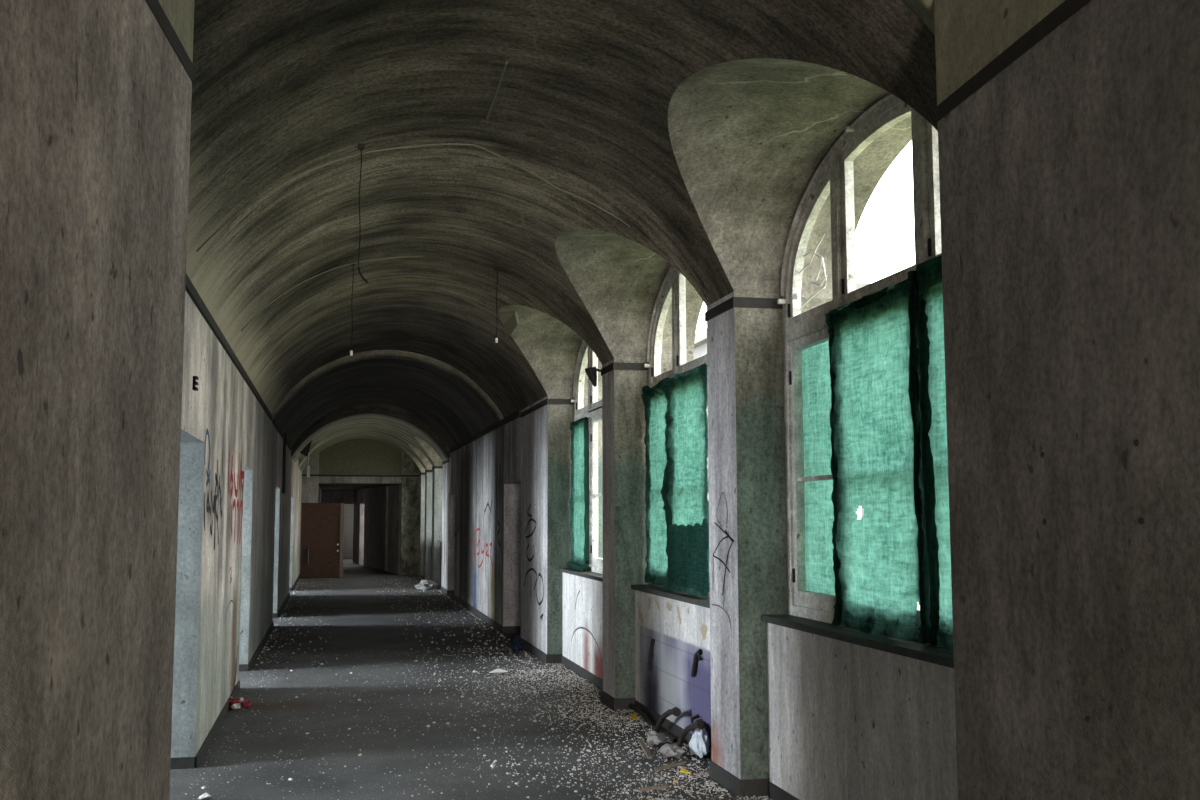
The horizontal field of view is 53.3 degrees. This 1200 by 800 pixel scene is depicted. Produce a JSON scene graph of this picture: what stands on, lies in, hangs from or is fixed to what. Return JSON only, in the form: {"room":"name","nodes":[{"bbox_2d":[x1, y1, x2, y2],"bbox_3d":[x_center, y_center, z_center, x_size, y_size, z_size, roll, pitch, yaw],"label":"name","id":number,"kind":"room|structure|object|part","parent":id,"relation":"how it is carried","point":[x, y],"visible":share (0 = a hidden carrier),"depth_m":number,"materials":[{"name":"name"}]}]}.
{"room":"abandoned building corridor","nodes":[
{"label":"abandoned building corridor","id":0,"kind":"room"},
{"bbox_2d":[0,0,194,799],"bbox_3d":[-1.002,-0.761,-2.451,1.153,4.250,12.068,1,-6,-8],"label":"wall","id":1,"kind":"structure","parent":0,"point":[95,97],"depth_m":2.62,"materials":[{"name":"grey concrete"}]},
{"bbox_2d":[145,0,193,81],"bbox_3d":[-0.555,-1.569,-2.267,0.203,0.052,11.986,1,-6,-8],"label":"trim","id":2,"kind":"structure","parent":1,"relation":"attached to","point":[155,7],"depth_m":3.36,"materials":[{"name":"paint"}]},
{"bbox_2d":[171,290,301,767],"bbox_3d":[-4.996,1.856,17.765,0.340,2.930,29.560,1,-6,-12],"label":"wall","id":3,"kind":"structure","parent":0,"point":[264,564],"depth_m":9.11,"materials":[{"name":"paint"}]},
{"bbox_2d":[192,376,198,390],"bbox_3d":[-2.425,-0.099,7.162,0.030,0.080,0.080,1,-6,-12],"label":"letter","id":4,"kind":"object","parent":3,"relation":"attached to","point":[195,378],"visible":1,"depth_m":7.13,"materials":[{"name":"paint"}]},
{"bbox_3d":[-2.424,-0.102,7.136,0.020,0.080,0.030,1,-6,-12],"label":"plate","id":5,"kind":"part","parent":4,"relation":"part of","materials":[{"name":"metal"}]},
{"bbox_2d":[205,428,209,486],"bbox_3d":[-2.635,0.391,8.035,0.001,0.398,0.412,1,-6,-12],"label":"graffiti","id":6,"kind":"object","parent":3,"relation":"attached to","point":[207,431],"visible":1,"depth_m":8.05,"materials":[{"name":"blue paint"}]},
{"bbox_2d":[204,463,221,549],"bbox_3d":[-2.750,0.745,8.520,0.001,0.656,1.363,1,-6,-12],"label":"graffiti","id":7,"kind":"object","parent":3,"relation":"attached to","point":[216,475],"visible":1,"depth_m":8.58,"materials":[{"name":"black paint"}]},
{"bbox_2d":[224,600,235,685],"bbox_3d":[-3.128,2.173,10.103,0.001,0.963,1.278,1,-6,-12],"label":"graffiti","id":8,"kind":"object","parent":3,"relation":"attached to","point":[230,600],"visible":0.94,"depth_m":10.32,"materials":[{"name":"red paint"}]},
{"bbox_2d":[170,574,299,768],"bbox_3d":[-4.955,3.266,17.489,0.354,0.070,29.250,1,-6,-12],"label":"baseboard","id":9,"kind":"structure","parent":3,"relation":"attached to","point":[212,732],"depth_m":9.06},
{"bbox_2d":[233,645,237,689],"bbox_3d":[-3.254,2.471,10.646,0.001,0.526,0.537,1,-6,-12],"label":"graffiti","id":10,"kind":"object","parent":3,"relation":"attached to","point":[237,645],"visible":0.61,"depth_m":10.76,"materials":[{"name":"brown paint"}]},
{"bbox_2d":[228,452,243,544],"bbox_3d":[-3.185,0.866,10.472,0.001,0.842,1.805,1,-6,-12],"label":"graffiti","id":11,"kind":"object","parent":3,"relation":"attached to","point":[241,471],"visible":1,"depth_m":10.55,"materials":[{"name":"red paint"}]},
{"bbox_2d":[185,274,291,451],"bbox_3d":[-3.863,0.022,13.621,0.032,0.062,20.650,1,-6,-12],"label":"trim","id":12,"kind":"structure","parent":3,"relation":"attached to","point":[190,289],"depth_m":8.88,"materials":[{"name":"paint"}]},
{"bbox_2d":[282,431,286,492],"bbox_3d":[-5.254,0.882,19.892,0.055,1.340,0.055,-1,-6,10],"label":"drain pipe","id":13,"kind":"object","parent":3,"relation":"attached to","point":[284,441],"visible":0.62,"depth_m":19.86,"materials":[{"name":"metal"}]},
{"bbox_2d":[300,503,343,577],"bbox_3d":[-7.136,3.606,30.728,1.075,1.920,0.112,1,-6,-12],"label":"wooden door","id":14,"kind":"structure","parent":3,"relation":"in","point":[322,524],"depth_m":30.73,"materials":[{"name":"brown wood"}]},
{"bbox_3d":[-7.545,4.007,30.606,0.120,0.440,0.016,1,-6,-12],"label":"kick plate","id":15,"kind":"part","parent":14,"relation":"part of","materials":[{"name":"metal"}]},
{"bbox_2d":[291,403,449,458],"bbox_3d":[-4.616,0.594,24.178,3.130,1.150,0.400,1,-6,-12],"label":"trim","id":16,"kind":"structure","parent":3,"relation":"attached to","point":[363,408],"depth_m":24.05,"materials":[{"name":"grey paint"}]},
{"bbox_2d":[272,350,503,420],"bbox_3d":[-2.906,-0.216,16.534,3.130,1.010,0.550,1,-6,-12],"label":"trim","id":17,"kind":"structure","parent":3,"relation":"attached to","point":[374,354],"depth_m":16.47,"materials":[{"name":"grey paint"}]},
{"bbox_2d":[300,453,318,552],"bbox_3d":[-7.853,2.610,32.163,0.540,4.200,0.400,1,-6,-12],"label":"wall","id":18,"kind":"structure","parent":0,"point":[310,485],"depth_m":32.02,"materials":[{"name":"grey paint"}]},
{"bbox_2d":[318,486,320,502],"bbox_3d":[-9.263,4.116,38.907,0.300,2.500,13.600,1,-6,-12],"label":"wall","id":19,"kind":"structure","parent":0,"point":[319,496],"depth_m":35.80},
{"bbox_2d":[321,491,353,503],"bbox_3d":[-9.127,4.364,41.486,1.190,2.500,0.200,1,-6,-12],"label":"wall partition","id":20,"kind":"structure","parent":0,"point":[346,497],"depth_m":41.48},
{"bbox_2d":[343,504,353,557],"bbox_3d":[-9.193,4.549,43.409,2.200,2.500,3.600,1,-6,-12],"label":"wall","id":21,"kind":"structure","parent":0,"point":[348,508],"depth_m":44.96,"materials":[{"name":"paint"}]},
{"bbox_2d":[319,483,396,490],"bbox_3d":[-8.132,2.859,39.229,5.600,0.140,13.700,1,-6,-12],"label":"ceiling","id":22,"kind":"structure","parent":0,"point":[323,486],"depth_m":35.47,"materials":[{"name":"grey paint"}]},
{"bbox_2d":[319,439,401,483],"bbox_3d":[-6.527,1.410,32.616,2.200,1.730,0.240,1,-6,-12],"label":"wall","id":23,"kind":"structure","parent":0,"point":[354,456],"depth_m":32.49,"materials":[{"name":"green paint"}]},
{"bbox_2d":[319,476,401,483],"bbox_3d":[-6.490,2.166,32.387,2.200,0.180,0.120,1,-6,-12],"label":"beam","id":24,"kind":"structure","parent":23,"relation":"attached to","point":[322,479],"depth_m":32.31,"materials":[{"name":"grey concrete"}]},
{"bbox_2d":[302,474,419,476],"bbox_3d":[-6.461,2.050,32.381,3.130,0.050,0.145,1,-6,-12],"label":"trim","id":25,"kind":"structure","parent":23,"relation":"attached to","point":[302,474],"depth_m":32.37,"materials":[{"name":"paint"}]},
{"bbox_2d":[292,414,447,472],"bbox_3d":[-5.444,1.143,28.562,4.230,0.944,8.680,1,-6,-12],"label":"ceiling","id":26,"kind":"structure","parent":0,"point":[395,432],"depth_m":27.93,"materials":[{"name":"grey concrete"}]},
{"bbox_2d":[300,440,311,456],"bbox_3d":[-6.337,0.912,25.683,0.407,0.626,0.030,1,-6,-12],"label":"board","id":27,"kind":"object","parent":26,"relation":"hanging from","point":[305,451],"visible":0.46,"depth_m":25.66,"materials":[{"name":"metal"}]},
{"bbox_2d":[307,453,309,476],"bbox_3d":[-6.227,1.390,25.543,0.060,0.520,0.020,1,-6,-12],"label":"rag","id":28,"kind":"object","parent":27,"relation":"hanging from","point":[308,466],"visible":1,"depth_m":25.53,"materials":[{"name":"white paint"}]},
{"bbox_2d":[353,484,400,573],"bbox_3d":[-6.972,3.945,37.179,0.459,2.500,9.263,2,-6,-19],"label":"wall","id":29,"kind":"structure","parent":0,"point":[376,517],"depth_m":35.88,"materials":[{"name":"grey paint"}]},
{"bbox_2d":[274,359,497,448],"bbox_3d":[-3.769,0.176,20.394,3.130,0.934,7.500,1,-6,-12],"label":"ceiling","id":30,"kind":"structure","parent":0,"point":[438,398],"depth_m":19.73,"materials":[{"name":"grey concrete"}]},
{"bbox_2d":[400,452,419,574],"bbox_3d":[-4.861,2.667,32.826,1.190,4.200,0.400,1,-6,-12],"label":"wall","id":31,"kind":"structure","parent":0,"point":[410,486],"depth_m":32.50,"materials":[{"name":"green paint"}]},
{"bbox_2d":[419,417,520,625],"bbox_3d":[-2.634,2.444,23.928,0.700,2.930,18.300,1,-6,-12],"label":"wall","id":32,"kind":"structure","parent":0,"point":[487,469],"depth_m":19.22,"materials":[{"name":"paint"}]},
{"bbox_2d":[420,459,448,474],"bbox_3d":[-3.868,1.637,28.619,0.310,0.060,8.420,1,-6,-12],"label":"trim","id":33,"kind":"structure","parent":32,"relation":"attached to","point":[447,460],"depth_m":27.93,"materials":[{"name":"paint"}]},
{"bbox_2d":[470,528,492,567],"bbox_3d":[-1.897,2.355,18.982,0.001,0.646,3.056,1,-6,-12],"label":"graffiti","id":34,"kind":"object","parent":32,"relation":"attached to","point":[477,529],"visible":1,"depth_m":18.72,"materials":[{"name":"red paint"}]},
{"bbox_2d":[483,502,491,531],"bbox_3d":[-1.708,1.827,18.172,0.001,0.632,1.077,1,-6,-12],"label":"graffiti","id":35,"kind":"object","parent":32,"relation":"attached to","point":[491,502],"visible":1,"depth_m":18.45,"materials":[{"name":"black paint"}]},
{"bbox_2d":[449,297,782,453],"bbox_3d":[-0.996,0.235,15.733,0.330,0.100,17.750,1,-6,-12],"label":"trim","id":36,"kind":"structure","parent":32,"relation":"attached to","point":[747,302],"depth_m":10.14,"materials":[{"name":"paint"}]},
{"bbox_2d":[169,558,773,799],"bbox_3d":[-5.585,3.474,17.971,9.000,0.250,56.000,1,-6,-12],"label":"floor","id":37,"kind":"structure","parent":0,"point":[360,616],"depth_m":9.45,"materials":[{"name":"grey concrete"}]},
{"bbox_2d":[199,793,210,799],"bbox_3d":[-2.242,2.247,6.783,0.064,0.021,0.081,1,-6,-12],"label":"paper scrap","id":38,"kind":"object","parent":37,"relation":"on","point":[204,795],"visible":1,"depth_m":6.78,"materials":[{"name":"white paper"}]},
{"bbox_2d":[228,696,250,709],"bbox_3d":[-3.041,2.540,10.047,0.223,0.081,0.339,1,-6,-12],"label":"wrapper","id":39,"kind":"object","parent":37,"relation":"on","point":[234,703],"visible":0.97,"depth_m":9.96,"materials":[{"name":"paint"}]},
{"bbox_2d":[415,579,438,589],"bbox_3d":[-3.776,4.026,26.155,0.531,0.211,0.750,4,-7,-36],"label":"bag","id":40,"kind":"object","parent":37,"relation":"on","point":[424,584],"visible":1,"depth_m":25.90,"materials":[{"name":"paint"}]},
{"bbox_2d":[185,576,771,799],"bbox_3d":[-3.116,3.299,17.589,3.262,0.016,27.775,1,-6,-12],"label":"debris","id":41,"kind":"object","parent":37,"relation":"on","point":[712,784],"visible":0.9,"depth_m":9.44,"materials":[{"name":"paint"}]},
{"bbox_2d":[489,668,507,673],"bbox_3d":[-1.033,2.764,12.184,0.204,0.021,0.294,1,-6,-12],"label":"paper scrap","id":42,"kind":"object","parent":37,"relation":"on","point":[497,671],"visible":1,"depth_m":12.08,"materials":[{"name":"white paper"}]},
{"bbox_2d":[509,635,522,652],"bbox_3d":[-0.978,2.862,14.049,0.150,0.198,0.270,1,-6,-12],"label":"bag","id":43,"kind":"object","parent":37,"relation":"on","point":[516,644],"visible":1,"depth_m":13.98,"materials":[{"name":"paint"}]},
{"bbox_2d":[629,712,636,718],"bbox_3d":[0.256,2.470,9.350,0.059,0.021,0.255,0,-5,0],"label":"scrap","id":44,"kind":"object","parent":37,"relation":"on","point":[633,716],"visible":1,"depth_m":9.33,"materials":[{"name":"paper"}]},
{"bbox_2d":[638,739,651,758],"bbox_3d":[0.301,2.344,8.048,0.028,0.046,0.781,0,-6,-3],"label":"wood lath","id":45,"kind":"object","parent":37,"relation":"on","point":[641,742],"visible":1,"depth_m":7.98,"materials":[{"name":"paint"}]},
{"bbox_2d":[629,703,677,741],"bbox_3d":[0.403,2.469,9.142,0.057,0.100,1.395,1,-6,-12],"label":"pipe","id":46,"kind":"object","parent":37,"relation":"on","point":[635,708],"visible":0.79,"depth_m":9.25,"materials":[{"name":"metal"}]},
{"bbox_2d":[640,784,667,790],"bbox_3d":[0.311,2.232,6.885,0.164,0.046,0.028,-1,-6,13],"label":"wood lath","id":47,"kind":"object","parent":37,"relation":"on","point":[663,785],"visible":1,"depth_m":6.87,"materials":[{"name":"paint"}]},
{"bbox_2d":[646,731,665,745],"bbox_3d":[0.393,2.364,8.357,0.142,0.092,0.195,-1,-6,7],"label":"rag","id":48,"kind":"object","parent":37,"relation":"on","point":[654,738],"visible":1,"depth_m":8.30,"materials":[{"name":"fabric"}]},
{"bbox_2d":[654,707,680,732],"bbox_3d":[0.471,2.318,8.587,0.060,0.302,0.609,1,-6,-12],"label":"pipe stub","id":49,"kind":"object","parent":37,"relation":"on","point":[675,711],"visible":0.9,"depth_m":8.53,"materials":[{"name":"metal"}]},
{"bbox_2d":[654,761,684,770],"bbox_3d":[0.435,2.288,7.473,0.194,0.046,0.028,2,-6,-18],"label":"wood lath","id":50,"kind":"object","parent":37,"relation":"on","point":[681,762],"visible":1,"depth_m":7.46,"materials":[{"name":"paint"}]},
{"bbox_2d":[658,743,684,758],"bbox_3d":[0.473,2.329,7.945,0.157,0.083,0.215,1,-6,-12],"label":"rag","id":51,"kind":"object","parent":37,"relation":"on","point":[668,750],"visible":1,"depth_m":7.89,"materials":[{"name":"fabric"}]},
{"bbox_2d":[680,768,691,774],"bbox_3d":[0.532,2.287,7.354,0.028,0.021,0.148,3,-6,-27],"label":"strip","id":52,"kind":"object","parent":37,"relation":"on","point":[682,770],"visible":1,"depth_m":7.37,"materials":[{"name":"paint"}]},
{"bbox_2d":[677,714,705,746],"bbox_3d":[0.636,2.228,7.952,0.145,0.282,0.534,1,-6,-12],"label":"pipe stub","id":53,"kind":"object","parent":37,"relation":"on","point":[699,723],"visible":0.95,"depth_m":7.97,"materials":[{"name":"metal"}]},
{"bbox_2d":[689,728,709,757],"bbox_3d":[0.665,2.256,7.940,0.113,0.228,0.242,2,-6,-19],"label":"plastic sheet","id":54,"kind":"object","parent":37,"relation":"on","point":[699,744],"visible":0.85,"depth_m":7.88,"materials":[{"name":"paint"}]},
{"bbox_2d":[520,396,602,653],"bbox_3d":[-0.441,1.485,14.115,0.700,2.950,1.900,1,-6,-12],"label":"pillar","id":55,"kind":"structure","parent":0,"point":[546,468],"depth_m":13.27,"materials":[{"name":"paint"}]},
{"bbox_2d":[524,503,543,619],"bbox_3d":[-0.777,1.865,13.967,0.001,1.323,1.393,1,-6,-12],"label":"graffiti","id":56,"kind":"object","parent":55,"relation":"attached to","point":[529,515],"visible":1,"depth_m":14.09,"materials":[{"name":"black paint"}]},
{"bbox_2d":[186,0,937,417],"bbox_3d":[-1.116,-0.808,10.121,3.830,0.958,12.900,1,-6,-12],"label":"ceiling","id":57,"kind":"structure","parent":0,"point":[283,90],"depth_m":6.77,"materials":[{"name":"grey paint"}]},
{"bbox_2d":[241,256,421,330],"bbox_3d":[-2.216,-0.890,9.950,1.571,0.790,0.116,4,-7,-35],"label":"cable","id":58,"kind":"object","parent":57,"relation":"attached to","point":[409,256],"visible":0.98,"depth_m":9.95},
{"bbox_2d":[350,262,354,355],"bbox_3d":[-2.096,-0.772,10.112,0.038,0.797,0.040,1,-6,-12],"label":"lamp cord","id":59,"kind":"object","parent":57,"relation":"hanging from","point":[353,265],"visible":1,"depth_m":10.10,"materials":[{"name":"rubber"}]},
{"bbox_2d":[357,144,367,282],"bbox_3d":[-1.361,-1.073,6.863,0.073,0.814,0.040,1,-6,-12],"label":"lamp cord","id":60,"kind":"object","parent":57,"relation":"hanging from","point":[360,146],"visible":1,"depth_m":6.86,"materials":[{"name":"rubber"}]},
{"bbox_3d":[-1.354,-0.712,6.830,0.060,0.090,0.014,1,-6,-12],"label":"cord","id":61,"kind":"part","parent":60,"relation":"part of","materials":[{"name":"black paint"}]},
{"bbox_2d":[196,143,629,251],"bbox_3d":[-1.041,-1.146,7.195,2.664,0.812,0.256,3,-6,-28],"label":"cable","id":62,"kind":"object","parent":57,"relation":"attached to","point":[250,205],"visible":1,"depth_m":7.15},
{"bbox_2d":[486,61,507,118],"bbox_3d":[-0.548,-1.632,6.340,0.012,0.009,0.859,1,-6,-12],"label":"cable","id":63,"kind":"object","parent":57,"relation":"attached to","point":[506,63],"visible":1,"depth_m":6.28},
{"bbox_2d":[495,268,498,342],"bbox_3d":[-0.891,-0.820,10.327,0.038,0.655,0.040,1,-6,-12],"label":"lamp cord","id":64,"kind":"object","parent":57,"relation":"hanging from","point":[496,269],"visible":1,"depth_m":10.33,"materials":[{"name":"rubber"}]},
{"bbox_2d":[498,310,518,338],"bbox_3d":[-0.883,-0.750,11.978,0.195,0.170,0.908,0,-6,2],"label":"flake","id":65,"kind":"object","parent":57,"relation":"attached to","point":[510,319],"visible":1,"depth_m":11.76,"materials":[{"name":"grey paint"}]},
{"bbox_2d":[602,359,671,697],"bbox_3d":[0.414,1.115,10.287,0.700,2.950,0.460,1,-6,-12],"label":"pillar","id":66,"kind":"structure","parent":0,"point":[624,469],"depth_m":10.06,"materials":[{"name":"paint"}]},
{"bbox_2d":[585,367,601,386],"bbox_3d":[-0.053,-0.203,10.526,0.164,0.176,0.105,1,-6,-12],"label":"wall lamp","id":67,"kind":"object","parent":66,"relation":"attached to","point":[591,372],"visible":1,"depth_m":10.50,"materials":[{"name":"metal"}]},
{"bbox_2d":[563,572,957,799],"bbox_3d":[0.825,1.946,8.755,0.530,1.000,8.980,1,-6,-12],"label":"wall","id":68,"kind":"structure","parent":0,"point":[847,721],"depth_m":6.19,"materials":[{"name":"paint"}]},
{"bbox_2d":[559,340,602,581],"bbox_3d":[0.143,0.434,11.950,0.595,2.655,2.760,1,-6,-12],"label":"window","id":69,"kind":"structure","parent":68,"relation":"in","point":[593,411],"depth_m":12.42,"materials":[{"name":"white paint"}]},
{"bbox_2d":[567,417,588,571],"bbox_3d":[-0.238,1.003,12.756,0.117,1.613,0.881,1,-6,-12],"label":"curtain","id":70,"kind":"object","parent":69,"relation":"on","point":[579,499],"visible":1,"depth_m":12.75,"materials":[{"name":"green fabric"}]},
{"bbox_3d":[0.008,-0.517,12.011,0.028,0.733,2.748,1,-6,-12],"label":"arch moulding","id":71,"kind":"part","parent":69,"relation":"part of","materials":[{"name":"white paint"}]},
{"bbox_3d":[0.146,1.737,11.824,0.595,0.037,2.760,1,-6,-12],"label":"sill","id":72,"kind":"part","parent":69,"relation":"part of","materials":[{"name":"grey stone"}]},
{"bbox_3d":[-0.158,-0.254,12.940,0.050,0.785,0.683,1,-6,-12],"label":"sash","id":73,"kind":"part","parent":69,"relation":"part of","materials":[{"name":"white paint"}]},
{"bbox_3d":[0.058,0.415,11.932,0.090,2.620,2.750,1,-6,-12],"label":"frame","id":74,"kind":"part","parent":69,"relation":"part of","materials":[{"name":"white paint"}]},
{"bbox_3d":[0.028,-0.374,12.113,0.050,0.865,0.861,1,-6,-12],"label":"sash","id":75,"kind":"part","parent":69,"relation":"part of","materials":[{"name":"white paint"}]},
{"bbox_3d":[0.031,0.905,11.989,0.050,1.535,0.861,1,-6,-12],"label":"sash","id":76,"kind":"part","parent":69,"relation":"part of","materials":[{"name":"white paint"}]},
{"bbox_2d":[571,627,600,657],"bbox_3d":[-0.146,2.377,11.861,0.001,0.231,1.436,1,-6,-12],"label":"graffiti","id":77,"kind":"object","parent":68,"relation":"attached to","point":[586,629],"visible":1,"depth_m":11.81,"materials":[{"name":"grey paint"}]},
{"bbox_2d":[441,586,798,799],"bbox_3d":[-0.674,3.005,15.007,0.712,0.095,21.980,1,-6,-12],"label":"baseboard","id":78,"kind":"structure","parent":68,"relation":"attached to","point":[746,787],"depth_m":9.34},
{"bbox_2d":[648,639,654,670],"bbox_3d":[0.409,1.990,9.343,0.046,0.252,0.126,1,-6,-12],"label":"bracket","id":79,"kind":"object","parent":68,"relation":"attached to","point":[651,654],"visible":1,"depth_m":9.35,"materials":[{"name":"metal"}]},
{"bbox_2d":[631,265,709,607],"bbox_3d":[0.823,0.140,8.908,0.595,2.655,2.580,1,-6,-12],"label":"window","id":80,"kind":"structure","parent":68,"relation":"in","point":[673,287],"depth_m":9.43,"materials":[{"name":"white paint"}]},
{"bbox_2d":[642,377,671,585],"bbox_3d":[0.470,0.666,9.665,0.107,1.659,0.848,1,-6,-11],"label":"curtain","id":81,"kind":"object","parent":80,"relation":"on","point":[658,511],"visible":0.94,"depth_m":9.73,"materials":[{"name":"green fabric"}]},
{"bbox_3d":[0.687,-0.811,8.970,0.028,0.733,2.568,1,-6,-12],"label":"arch moulding","id":82,"kind":"part","parent":80,"relation":"part of","materials":[{"name":"white paint"}]},
{"bbox_3d":[0.541,-0.563,9.812,0.050,0.798,0.683,1,-6,-12],"label":"sash","id":83,"kind":"part","parent":80,"relation":"part of","materials":[{"name":"white paint"}]},
{"bbox_3d":[0.826,1.443,8.783,0.595,0.037,2.580,1,-6,-12],"label":"sill","id":84,"kind":"part","parent":80,"relation":"part of","materials":[{"name":"grey concrete"}]},
{"bbox_2d":[663,362,709,597],"bbox_3d":[0.655,0.598,8.816,0.091,1.650,1.098,1,-6,-13],"label":"curtain","id":85,"kind":"object","parent":80,"relation":"on","point":[686,432],"visible":0.98,"depth_m":8.80,"materials":[{"name":"green fabric"}]},
{"bbox_3d":[0.727,-0.677,8.984,0.050,0.865,0.861,1,-6,-12],"label":"sash","id":86,"kind":"part","parent":80,"relation":"part of","materials":[{"name":"white paint"}]},
{"bbox_2d":[691,649,702,676],"bbox_3d":[0.667,1.804,8.192,0.046,0.206,0.196,1,-6,-12],"label":"bracket","id":87,"kind":"object","parent":68,"relation":"attached to","point":[697,655],"visible":1,"depth_m":8.20,"materials":[{"name":"metal"}]},
{"bbox_2d":[761,93,953,667],"bbox_3d":[1.506,-0.156,5.848,0.595,2.655,2.640,1,-6,-12],"label":"window","id":88,"kind":"structure","parent":68,"relation":"in","point":[808,611],"depth_m":6.39,"materials":[{"name":"white paint"}]},
{"bbox_3d":[1.218,-0.854,6.781,0.050,0.793,0.683,1,-6,-12],"label":"sash","id":89,"kind":"part","parent":88,"relation":"part of","materials":[{"name":"white paint"}]},
{"bbox_2d":[799,234,826,310],"bbox_3d":[1.214,-0.724,6.861,0.014,0.376,0.445,1,-6,-12],"label":"cobweb","id":90,"kind":"object","parent":88,"relation":"attached to","point":[817,245],"visible":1,"depth_m":6.78,"materials":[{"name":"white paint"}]},
{"bbox_3d":[1.221,0.390,6.661,0.050,1.535,0.683,1,-6,-12],"label":"sash","id":91,"kind":"part","parent":88,"relation":"part of","materials":[{"name":"white paint"}]},
{"bbox_2d":[802,341,834,594],"bbox_3d":[1.268,0.402,6.669,0.052,1.563,0.747,1,-6,-12],"label":"curtain","id":92,"kind":"object","parent":88,"relation":"hanging from","point":[816,388],"visible":0.47,"depth_m":6.80,"materials":[{"name":"green fabric"}]},
{"bbox_3d":[1.371,-1.108,5.910,0.028,0.733,2.628,1,-6,-12],"label":"arch moulding","id":93,"kind":"part","parent":88,"relation":"part of","materials":[{"name":"white paint"}]},
{"bbox_3d":[1.509,1.147,5.722,0.595,0.037,2.640,1,-6,-12],"label":"sill","id":94,"kind":"part","parent":88,"relation":"part of","materials":[{"name":"grey stone"}]},
{"bbox_2d":[825,270,930,643],"bbox_3d":[1.331,0.293,5.801,0.089,1.683,1.022,1,-6,-13],"label":"curtain","id":95,"kind":"object","parent":88,"relation":"on","point":[881,558],"visible":0.99,"depth_m":5.78,"materials":[{"name":"green fabric"}]},
{"bbox_3d":[1.404,-0.970,5.952,0.050,0.865,0.861,1,-6,-12],"label":"sash","id":96,"kind":"part","parent":88,"relation":"part of","materials":[{"name":"white paint"}]},
{"bbox_3d":[1.407,0.309,5.829,0.050,1.535,0.861,1,-6,-12],"label":"sash","id":97,"kind":"part","parent":88,"relation":"part of","materials":[{"name":"fabric"}]},
{"bbox_3d":[1.600,-1.031,5.072,0.050,0.816,0.778,1,-6,-12],"label":"sash","id":98,"kind":"part","parent":88,"relation":"part of","materials":[{"name":"white paint"}]},
{"bbox_2d":[916,255,953,652],"bbox_3d":[1.533,0.194,4.917,0.082,1.707,0.847,1,-6,-12],"label":"curtain","id":99,"kind":"object","parent":88,"relation":"on","point":[929,276],"visible":0.31,"depth_m":5.22,"materials":[{"name":"green fabric"}]},
{"bbox_2d":[707,291,831,779],"bbox_3d":[1.083,0.825,7.295,0.700,2.950,0.540,1,-6,-12],"label":"pillar","id":100,"kind":"structure","parent":0,"point":[745,370],"depth_m":7.05,"materials":[{"name":"grey paint"}]},
{"bbox_2d":[712,548,730,626],"bbox_3d":[0.731,1.128,7.227,0.001,0.477,0.373,1,-6,-12],"label":"graffiti","id":101,"kind":"object","parent":100,"relation":"attached to","point":[729,548],"visible":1,"depth_m":7.16,"materials":[{"name":"grey paint"}]},
{"bbox_2d":[717,492,727,526],"bbox_3d":[0.738,0.664,7.234,0.001,0.218,0.215,1,-6,-12],"label":"graffiti","id":102,"kind":"object","parent":100,"relation":"attached to","point":[722,492],"visible":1,"depth_m":7.24,"materials":[{"name":"grey paint"}]},
{"bbox_2d":[713,523,733,595],"bbox_3d":[0.742,0.957,7.193,0.001,0.446,0.411,1,-6,-12],"label":"graffiti","id":103,"kind":"object","parent":100,"relation":"attached to","point":[725,531],"visible":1,"depth_m":7.17,"materials":[{"name":"black paint"}]},
{"bbox_2d":[903,0,934,34],"bbox_3d":[-0.077,-1.645,3.888,3.330,1.380,0.160,1,-6,-12],"label":"wall","id":104,"kind":"structure","parent":0,"point":[924,9],"depth_m":4.17,"materials":[{"name":"paint"}]},
{"bbox_2d":[934,0,1199,799],"bbox_3d":[2.380,-0.682,-1.553,2.051,4.250,12.220,1,-6,-12],"label":"wall","id":105,"kind":"structure","parent":0,"point":[1069,180],"depth_m":3.14,"materials":[{"name":"concrete"}]},
{"bbox_2d":[936,0,1090,121],"bbox_3d":[1.968,-1.528,-1.779,0.203,0.052,11.855,1,-6,-7],"label":"trim","id":106,"kind":"structure","parent":105,"relation":"attached to","point":[1065,10],"depth_m":3.51,"materials":[{"name":"paint"}]},
{"bbox_2d":[1139,517,1143,524],"bbox_3d":[1.287,0.287,2.840,0.012,0.017,0.017,1,-6,-8],"label":"plug","id":107,"kind":"object","parent":105,"relation":"attached to","point":[1141,520],"visible":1,"depth_m":2.83,"materials":[{"name":"metal"}]},
{"label":"outside","id":108,"kind":"structure","parent":0,"visible":0},
{"bbox_3d":[34.492,7.707,58.422,87.100,0.100,180.000,1,-6,-12],"label":"ground","id":109,"kind":"structure","parent":108,"visible":0},
{"bbox_2d":[693,283,870,516],"bbox_3d":[5.037,3.866,68.474,10.400,9.600,60.400,1,-6,-12],"label":"building","id":110,"kind":"structure","parent":109,"relation":"on","point":[700,343],"depth_m":49.49,"materials":[{"name":"stone"}]},
{"bbox_3d":[5.032,1.377,68.713,10.400,4.600,60.400,1,-6,-12],"label":"cornice","id":111,"kind":"part","parent":110,"relation":"part of","materials":[{"name":"concrete"}]}
]}

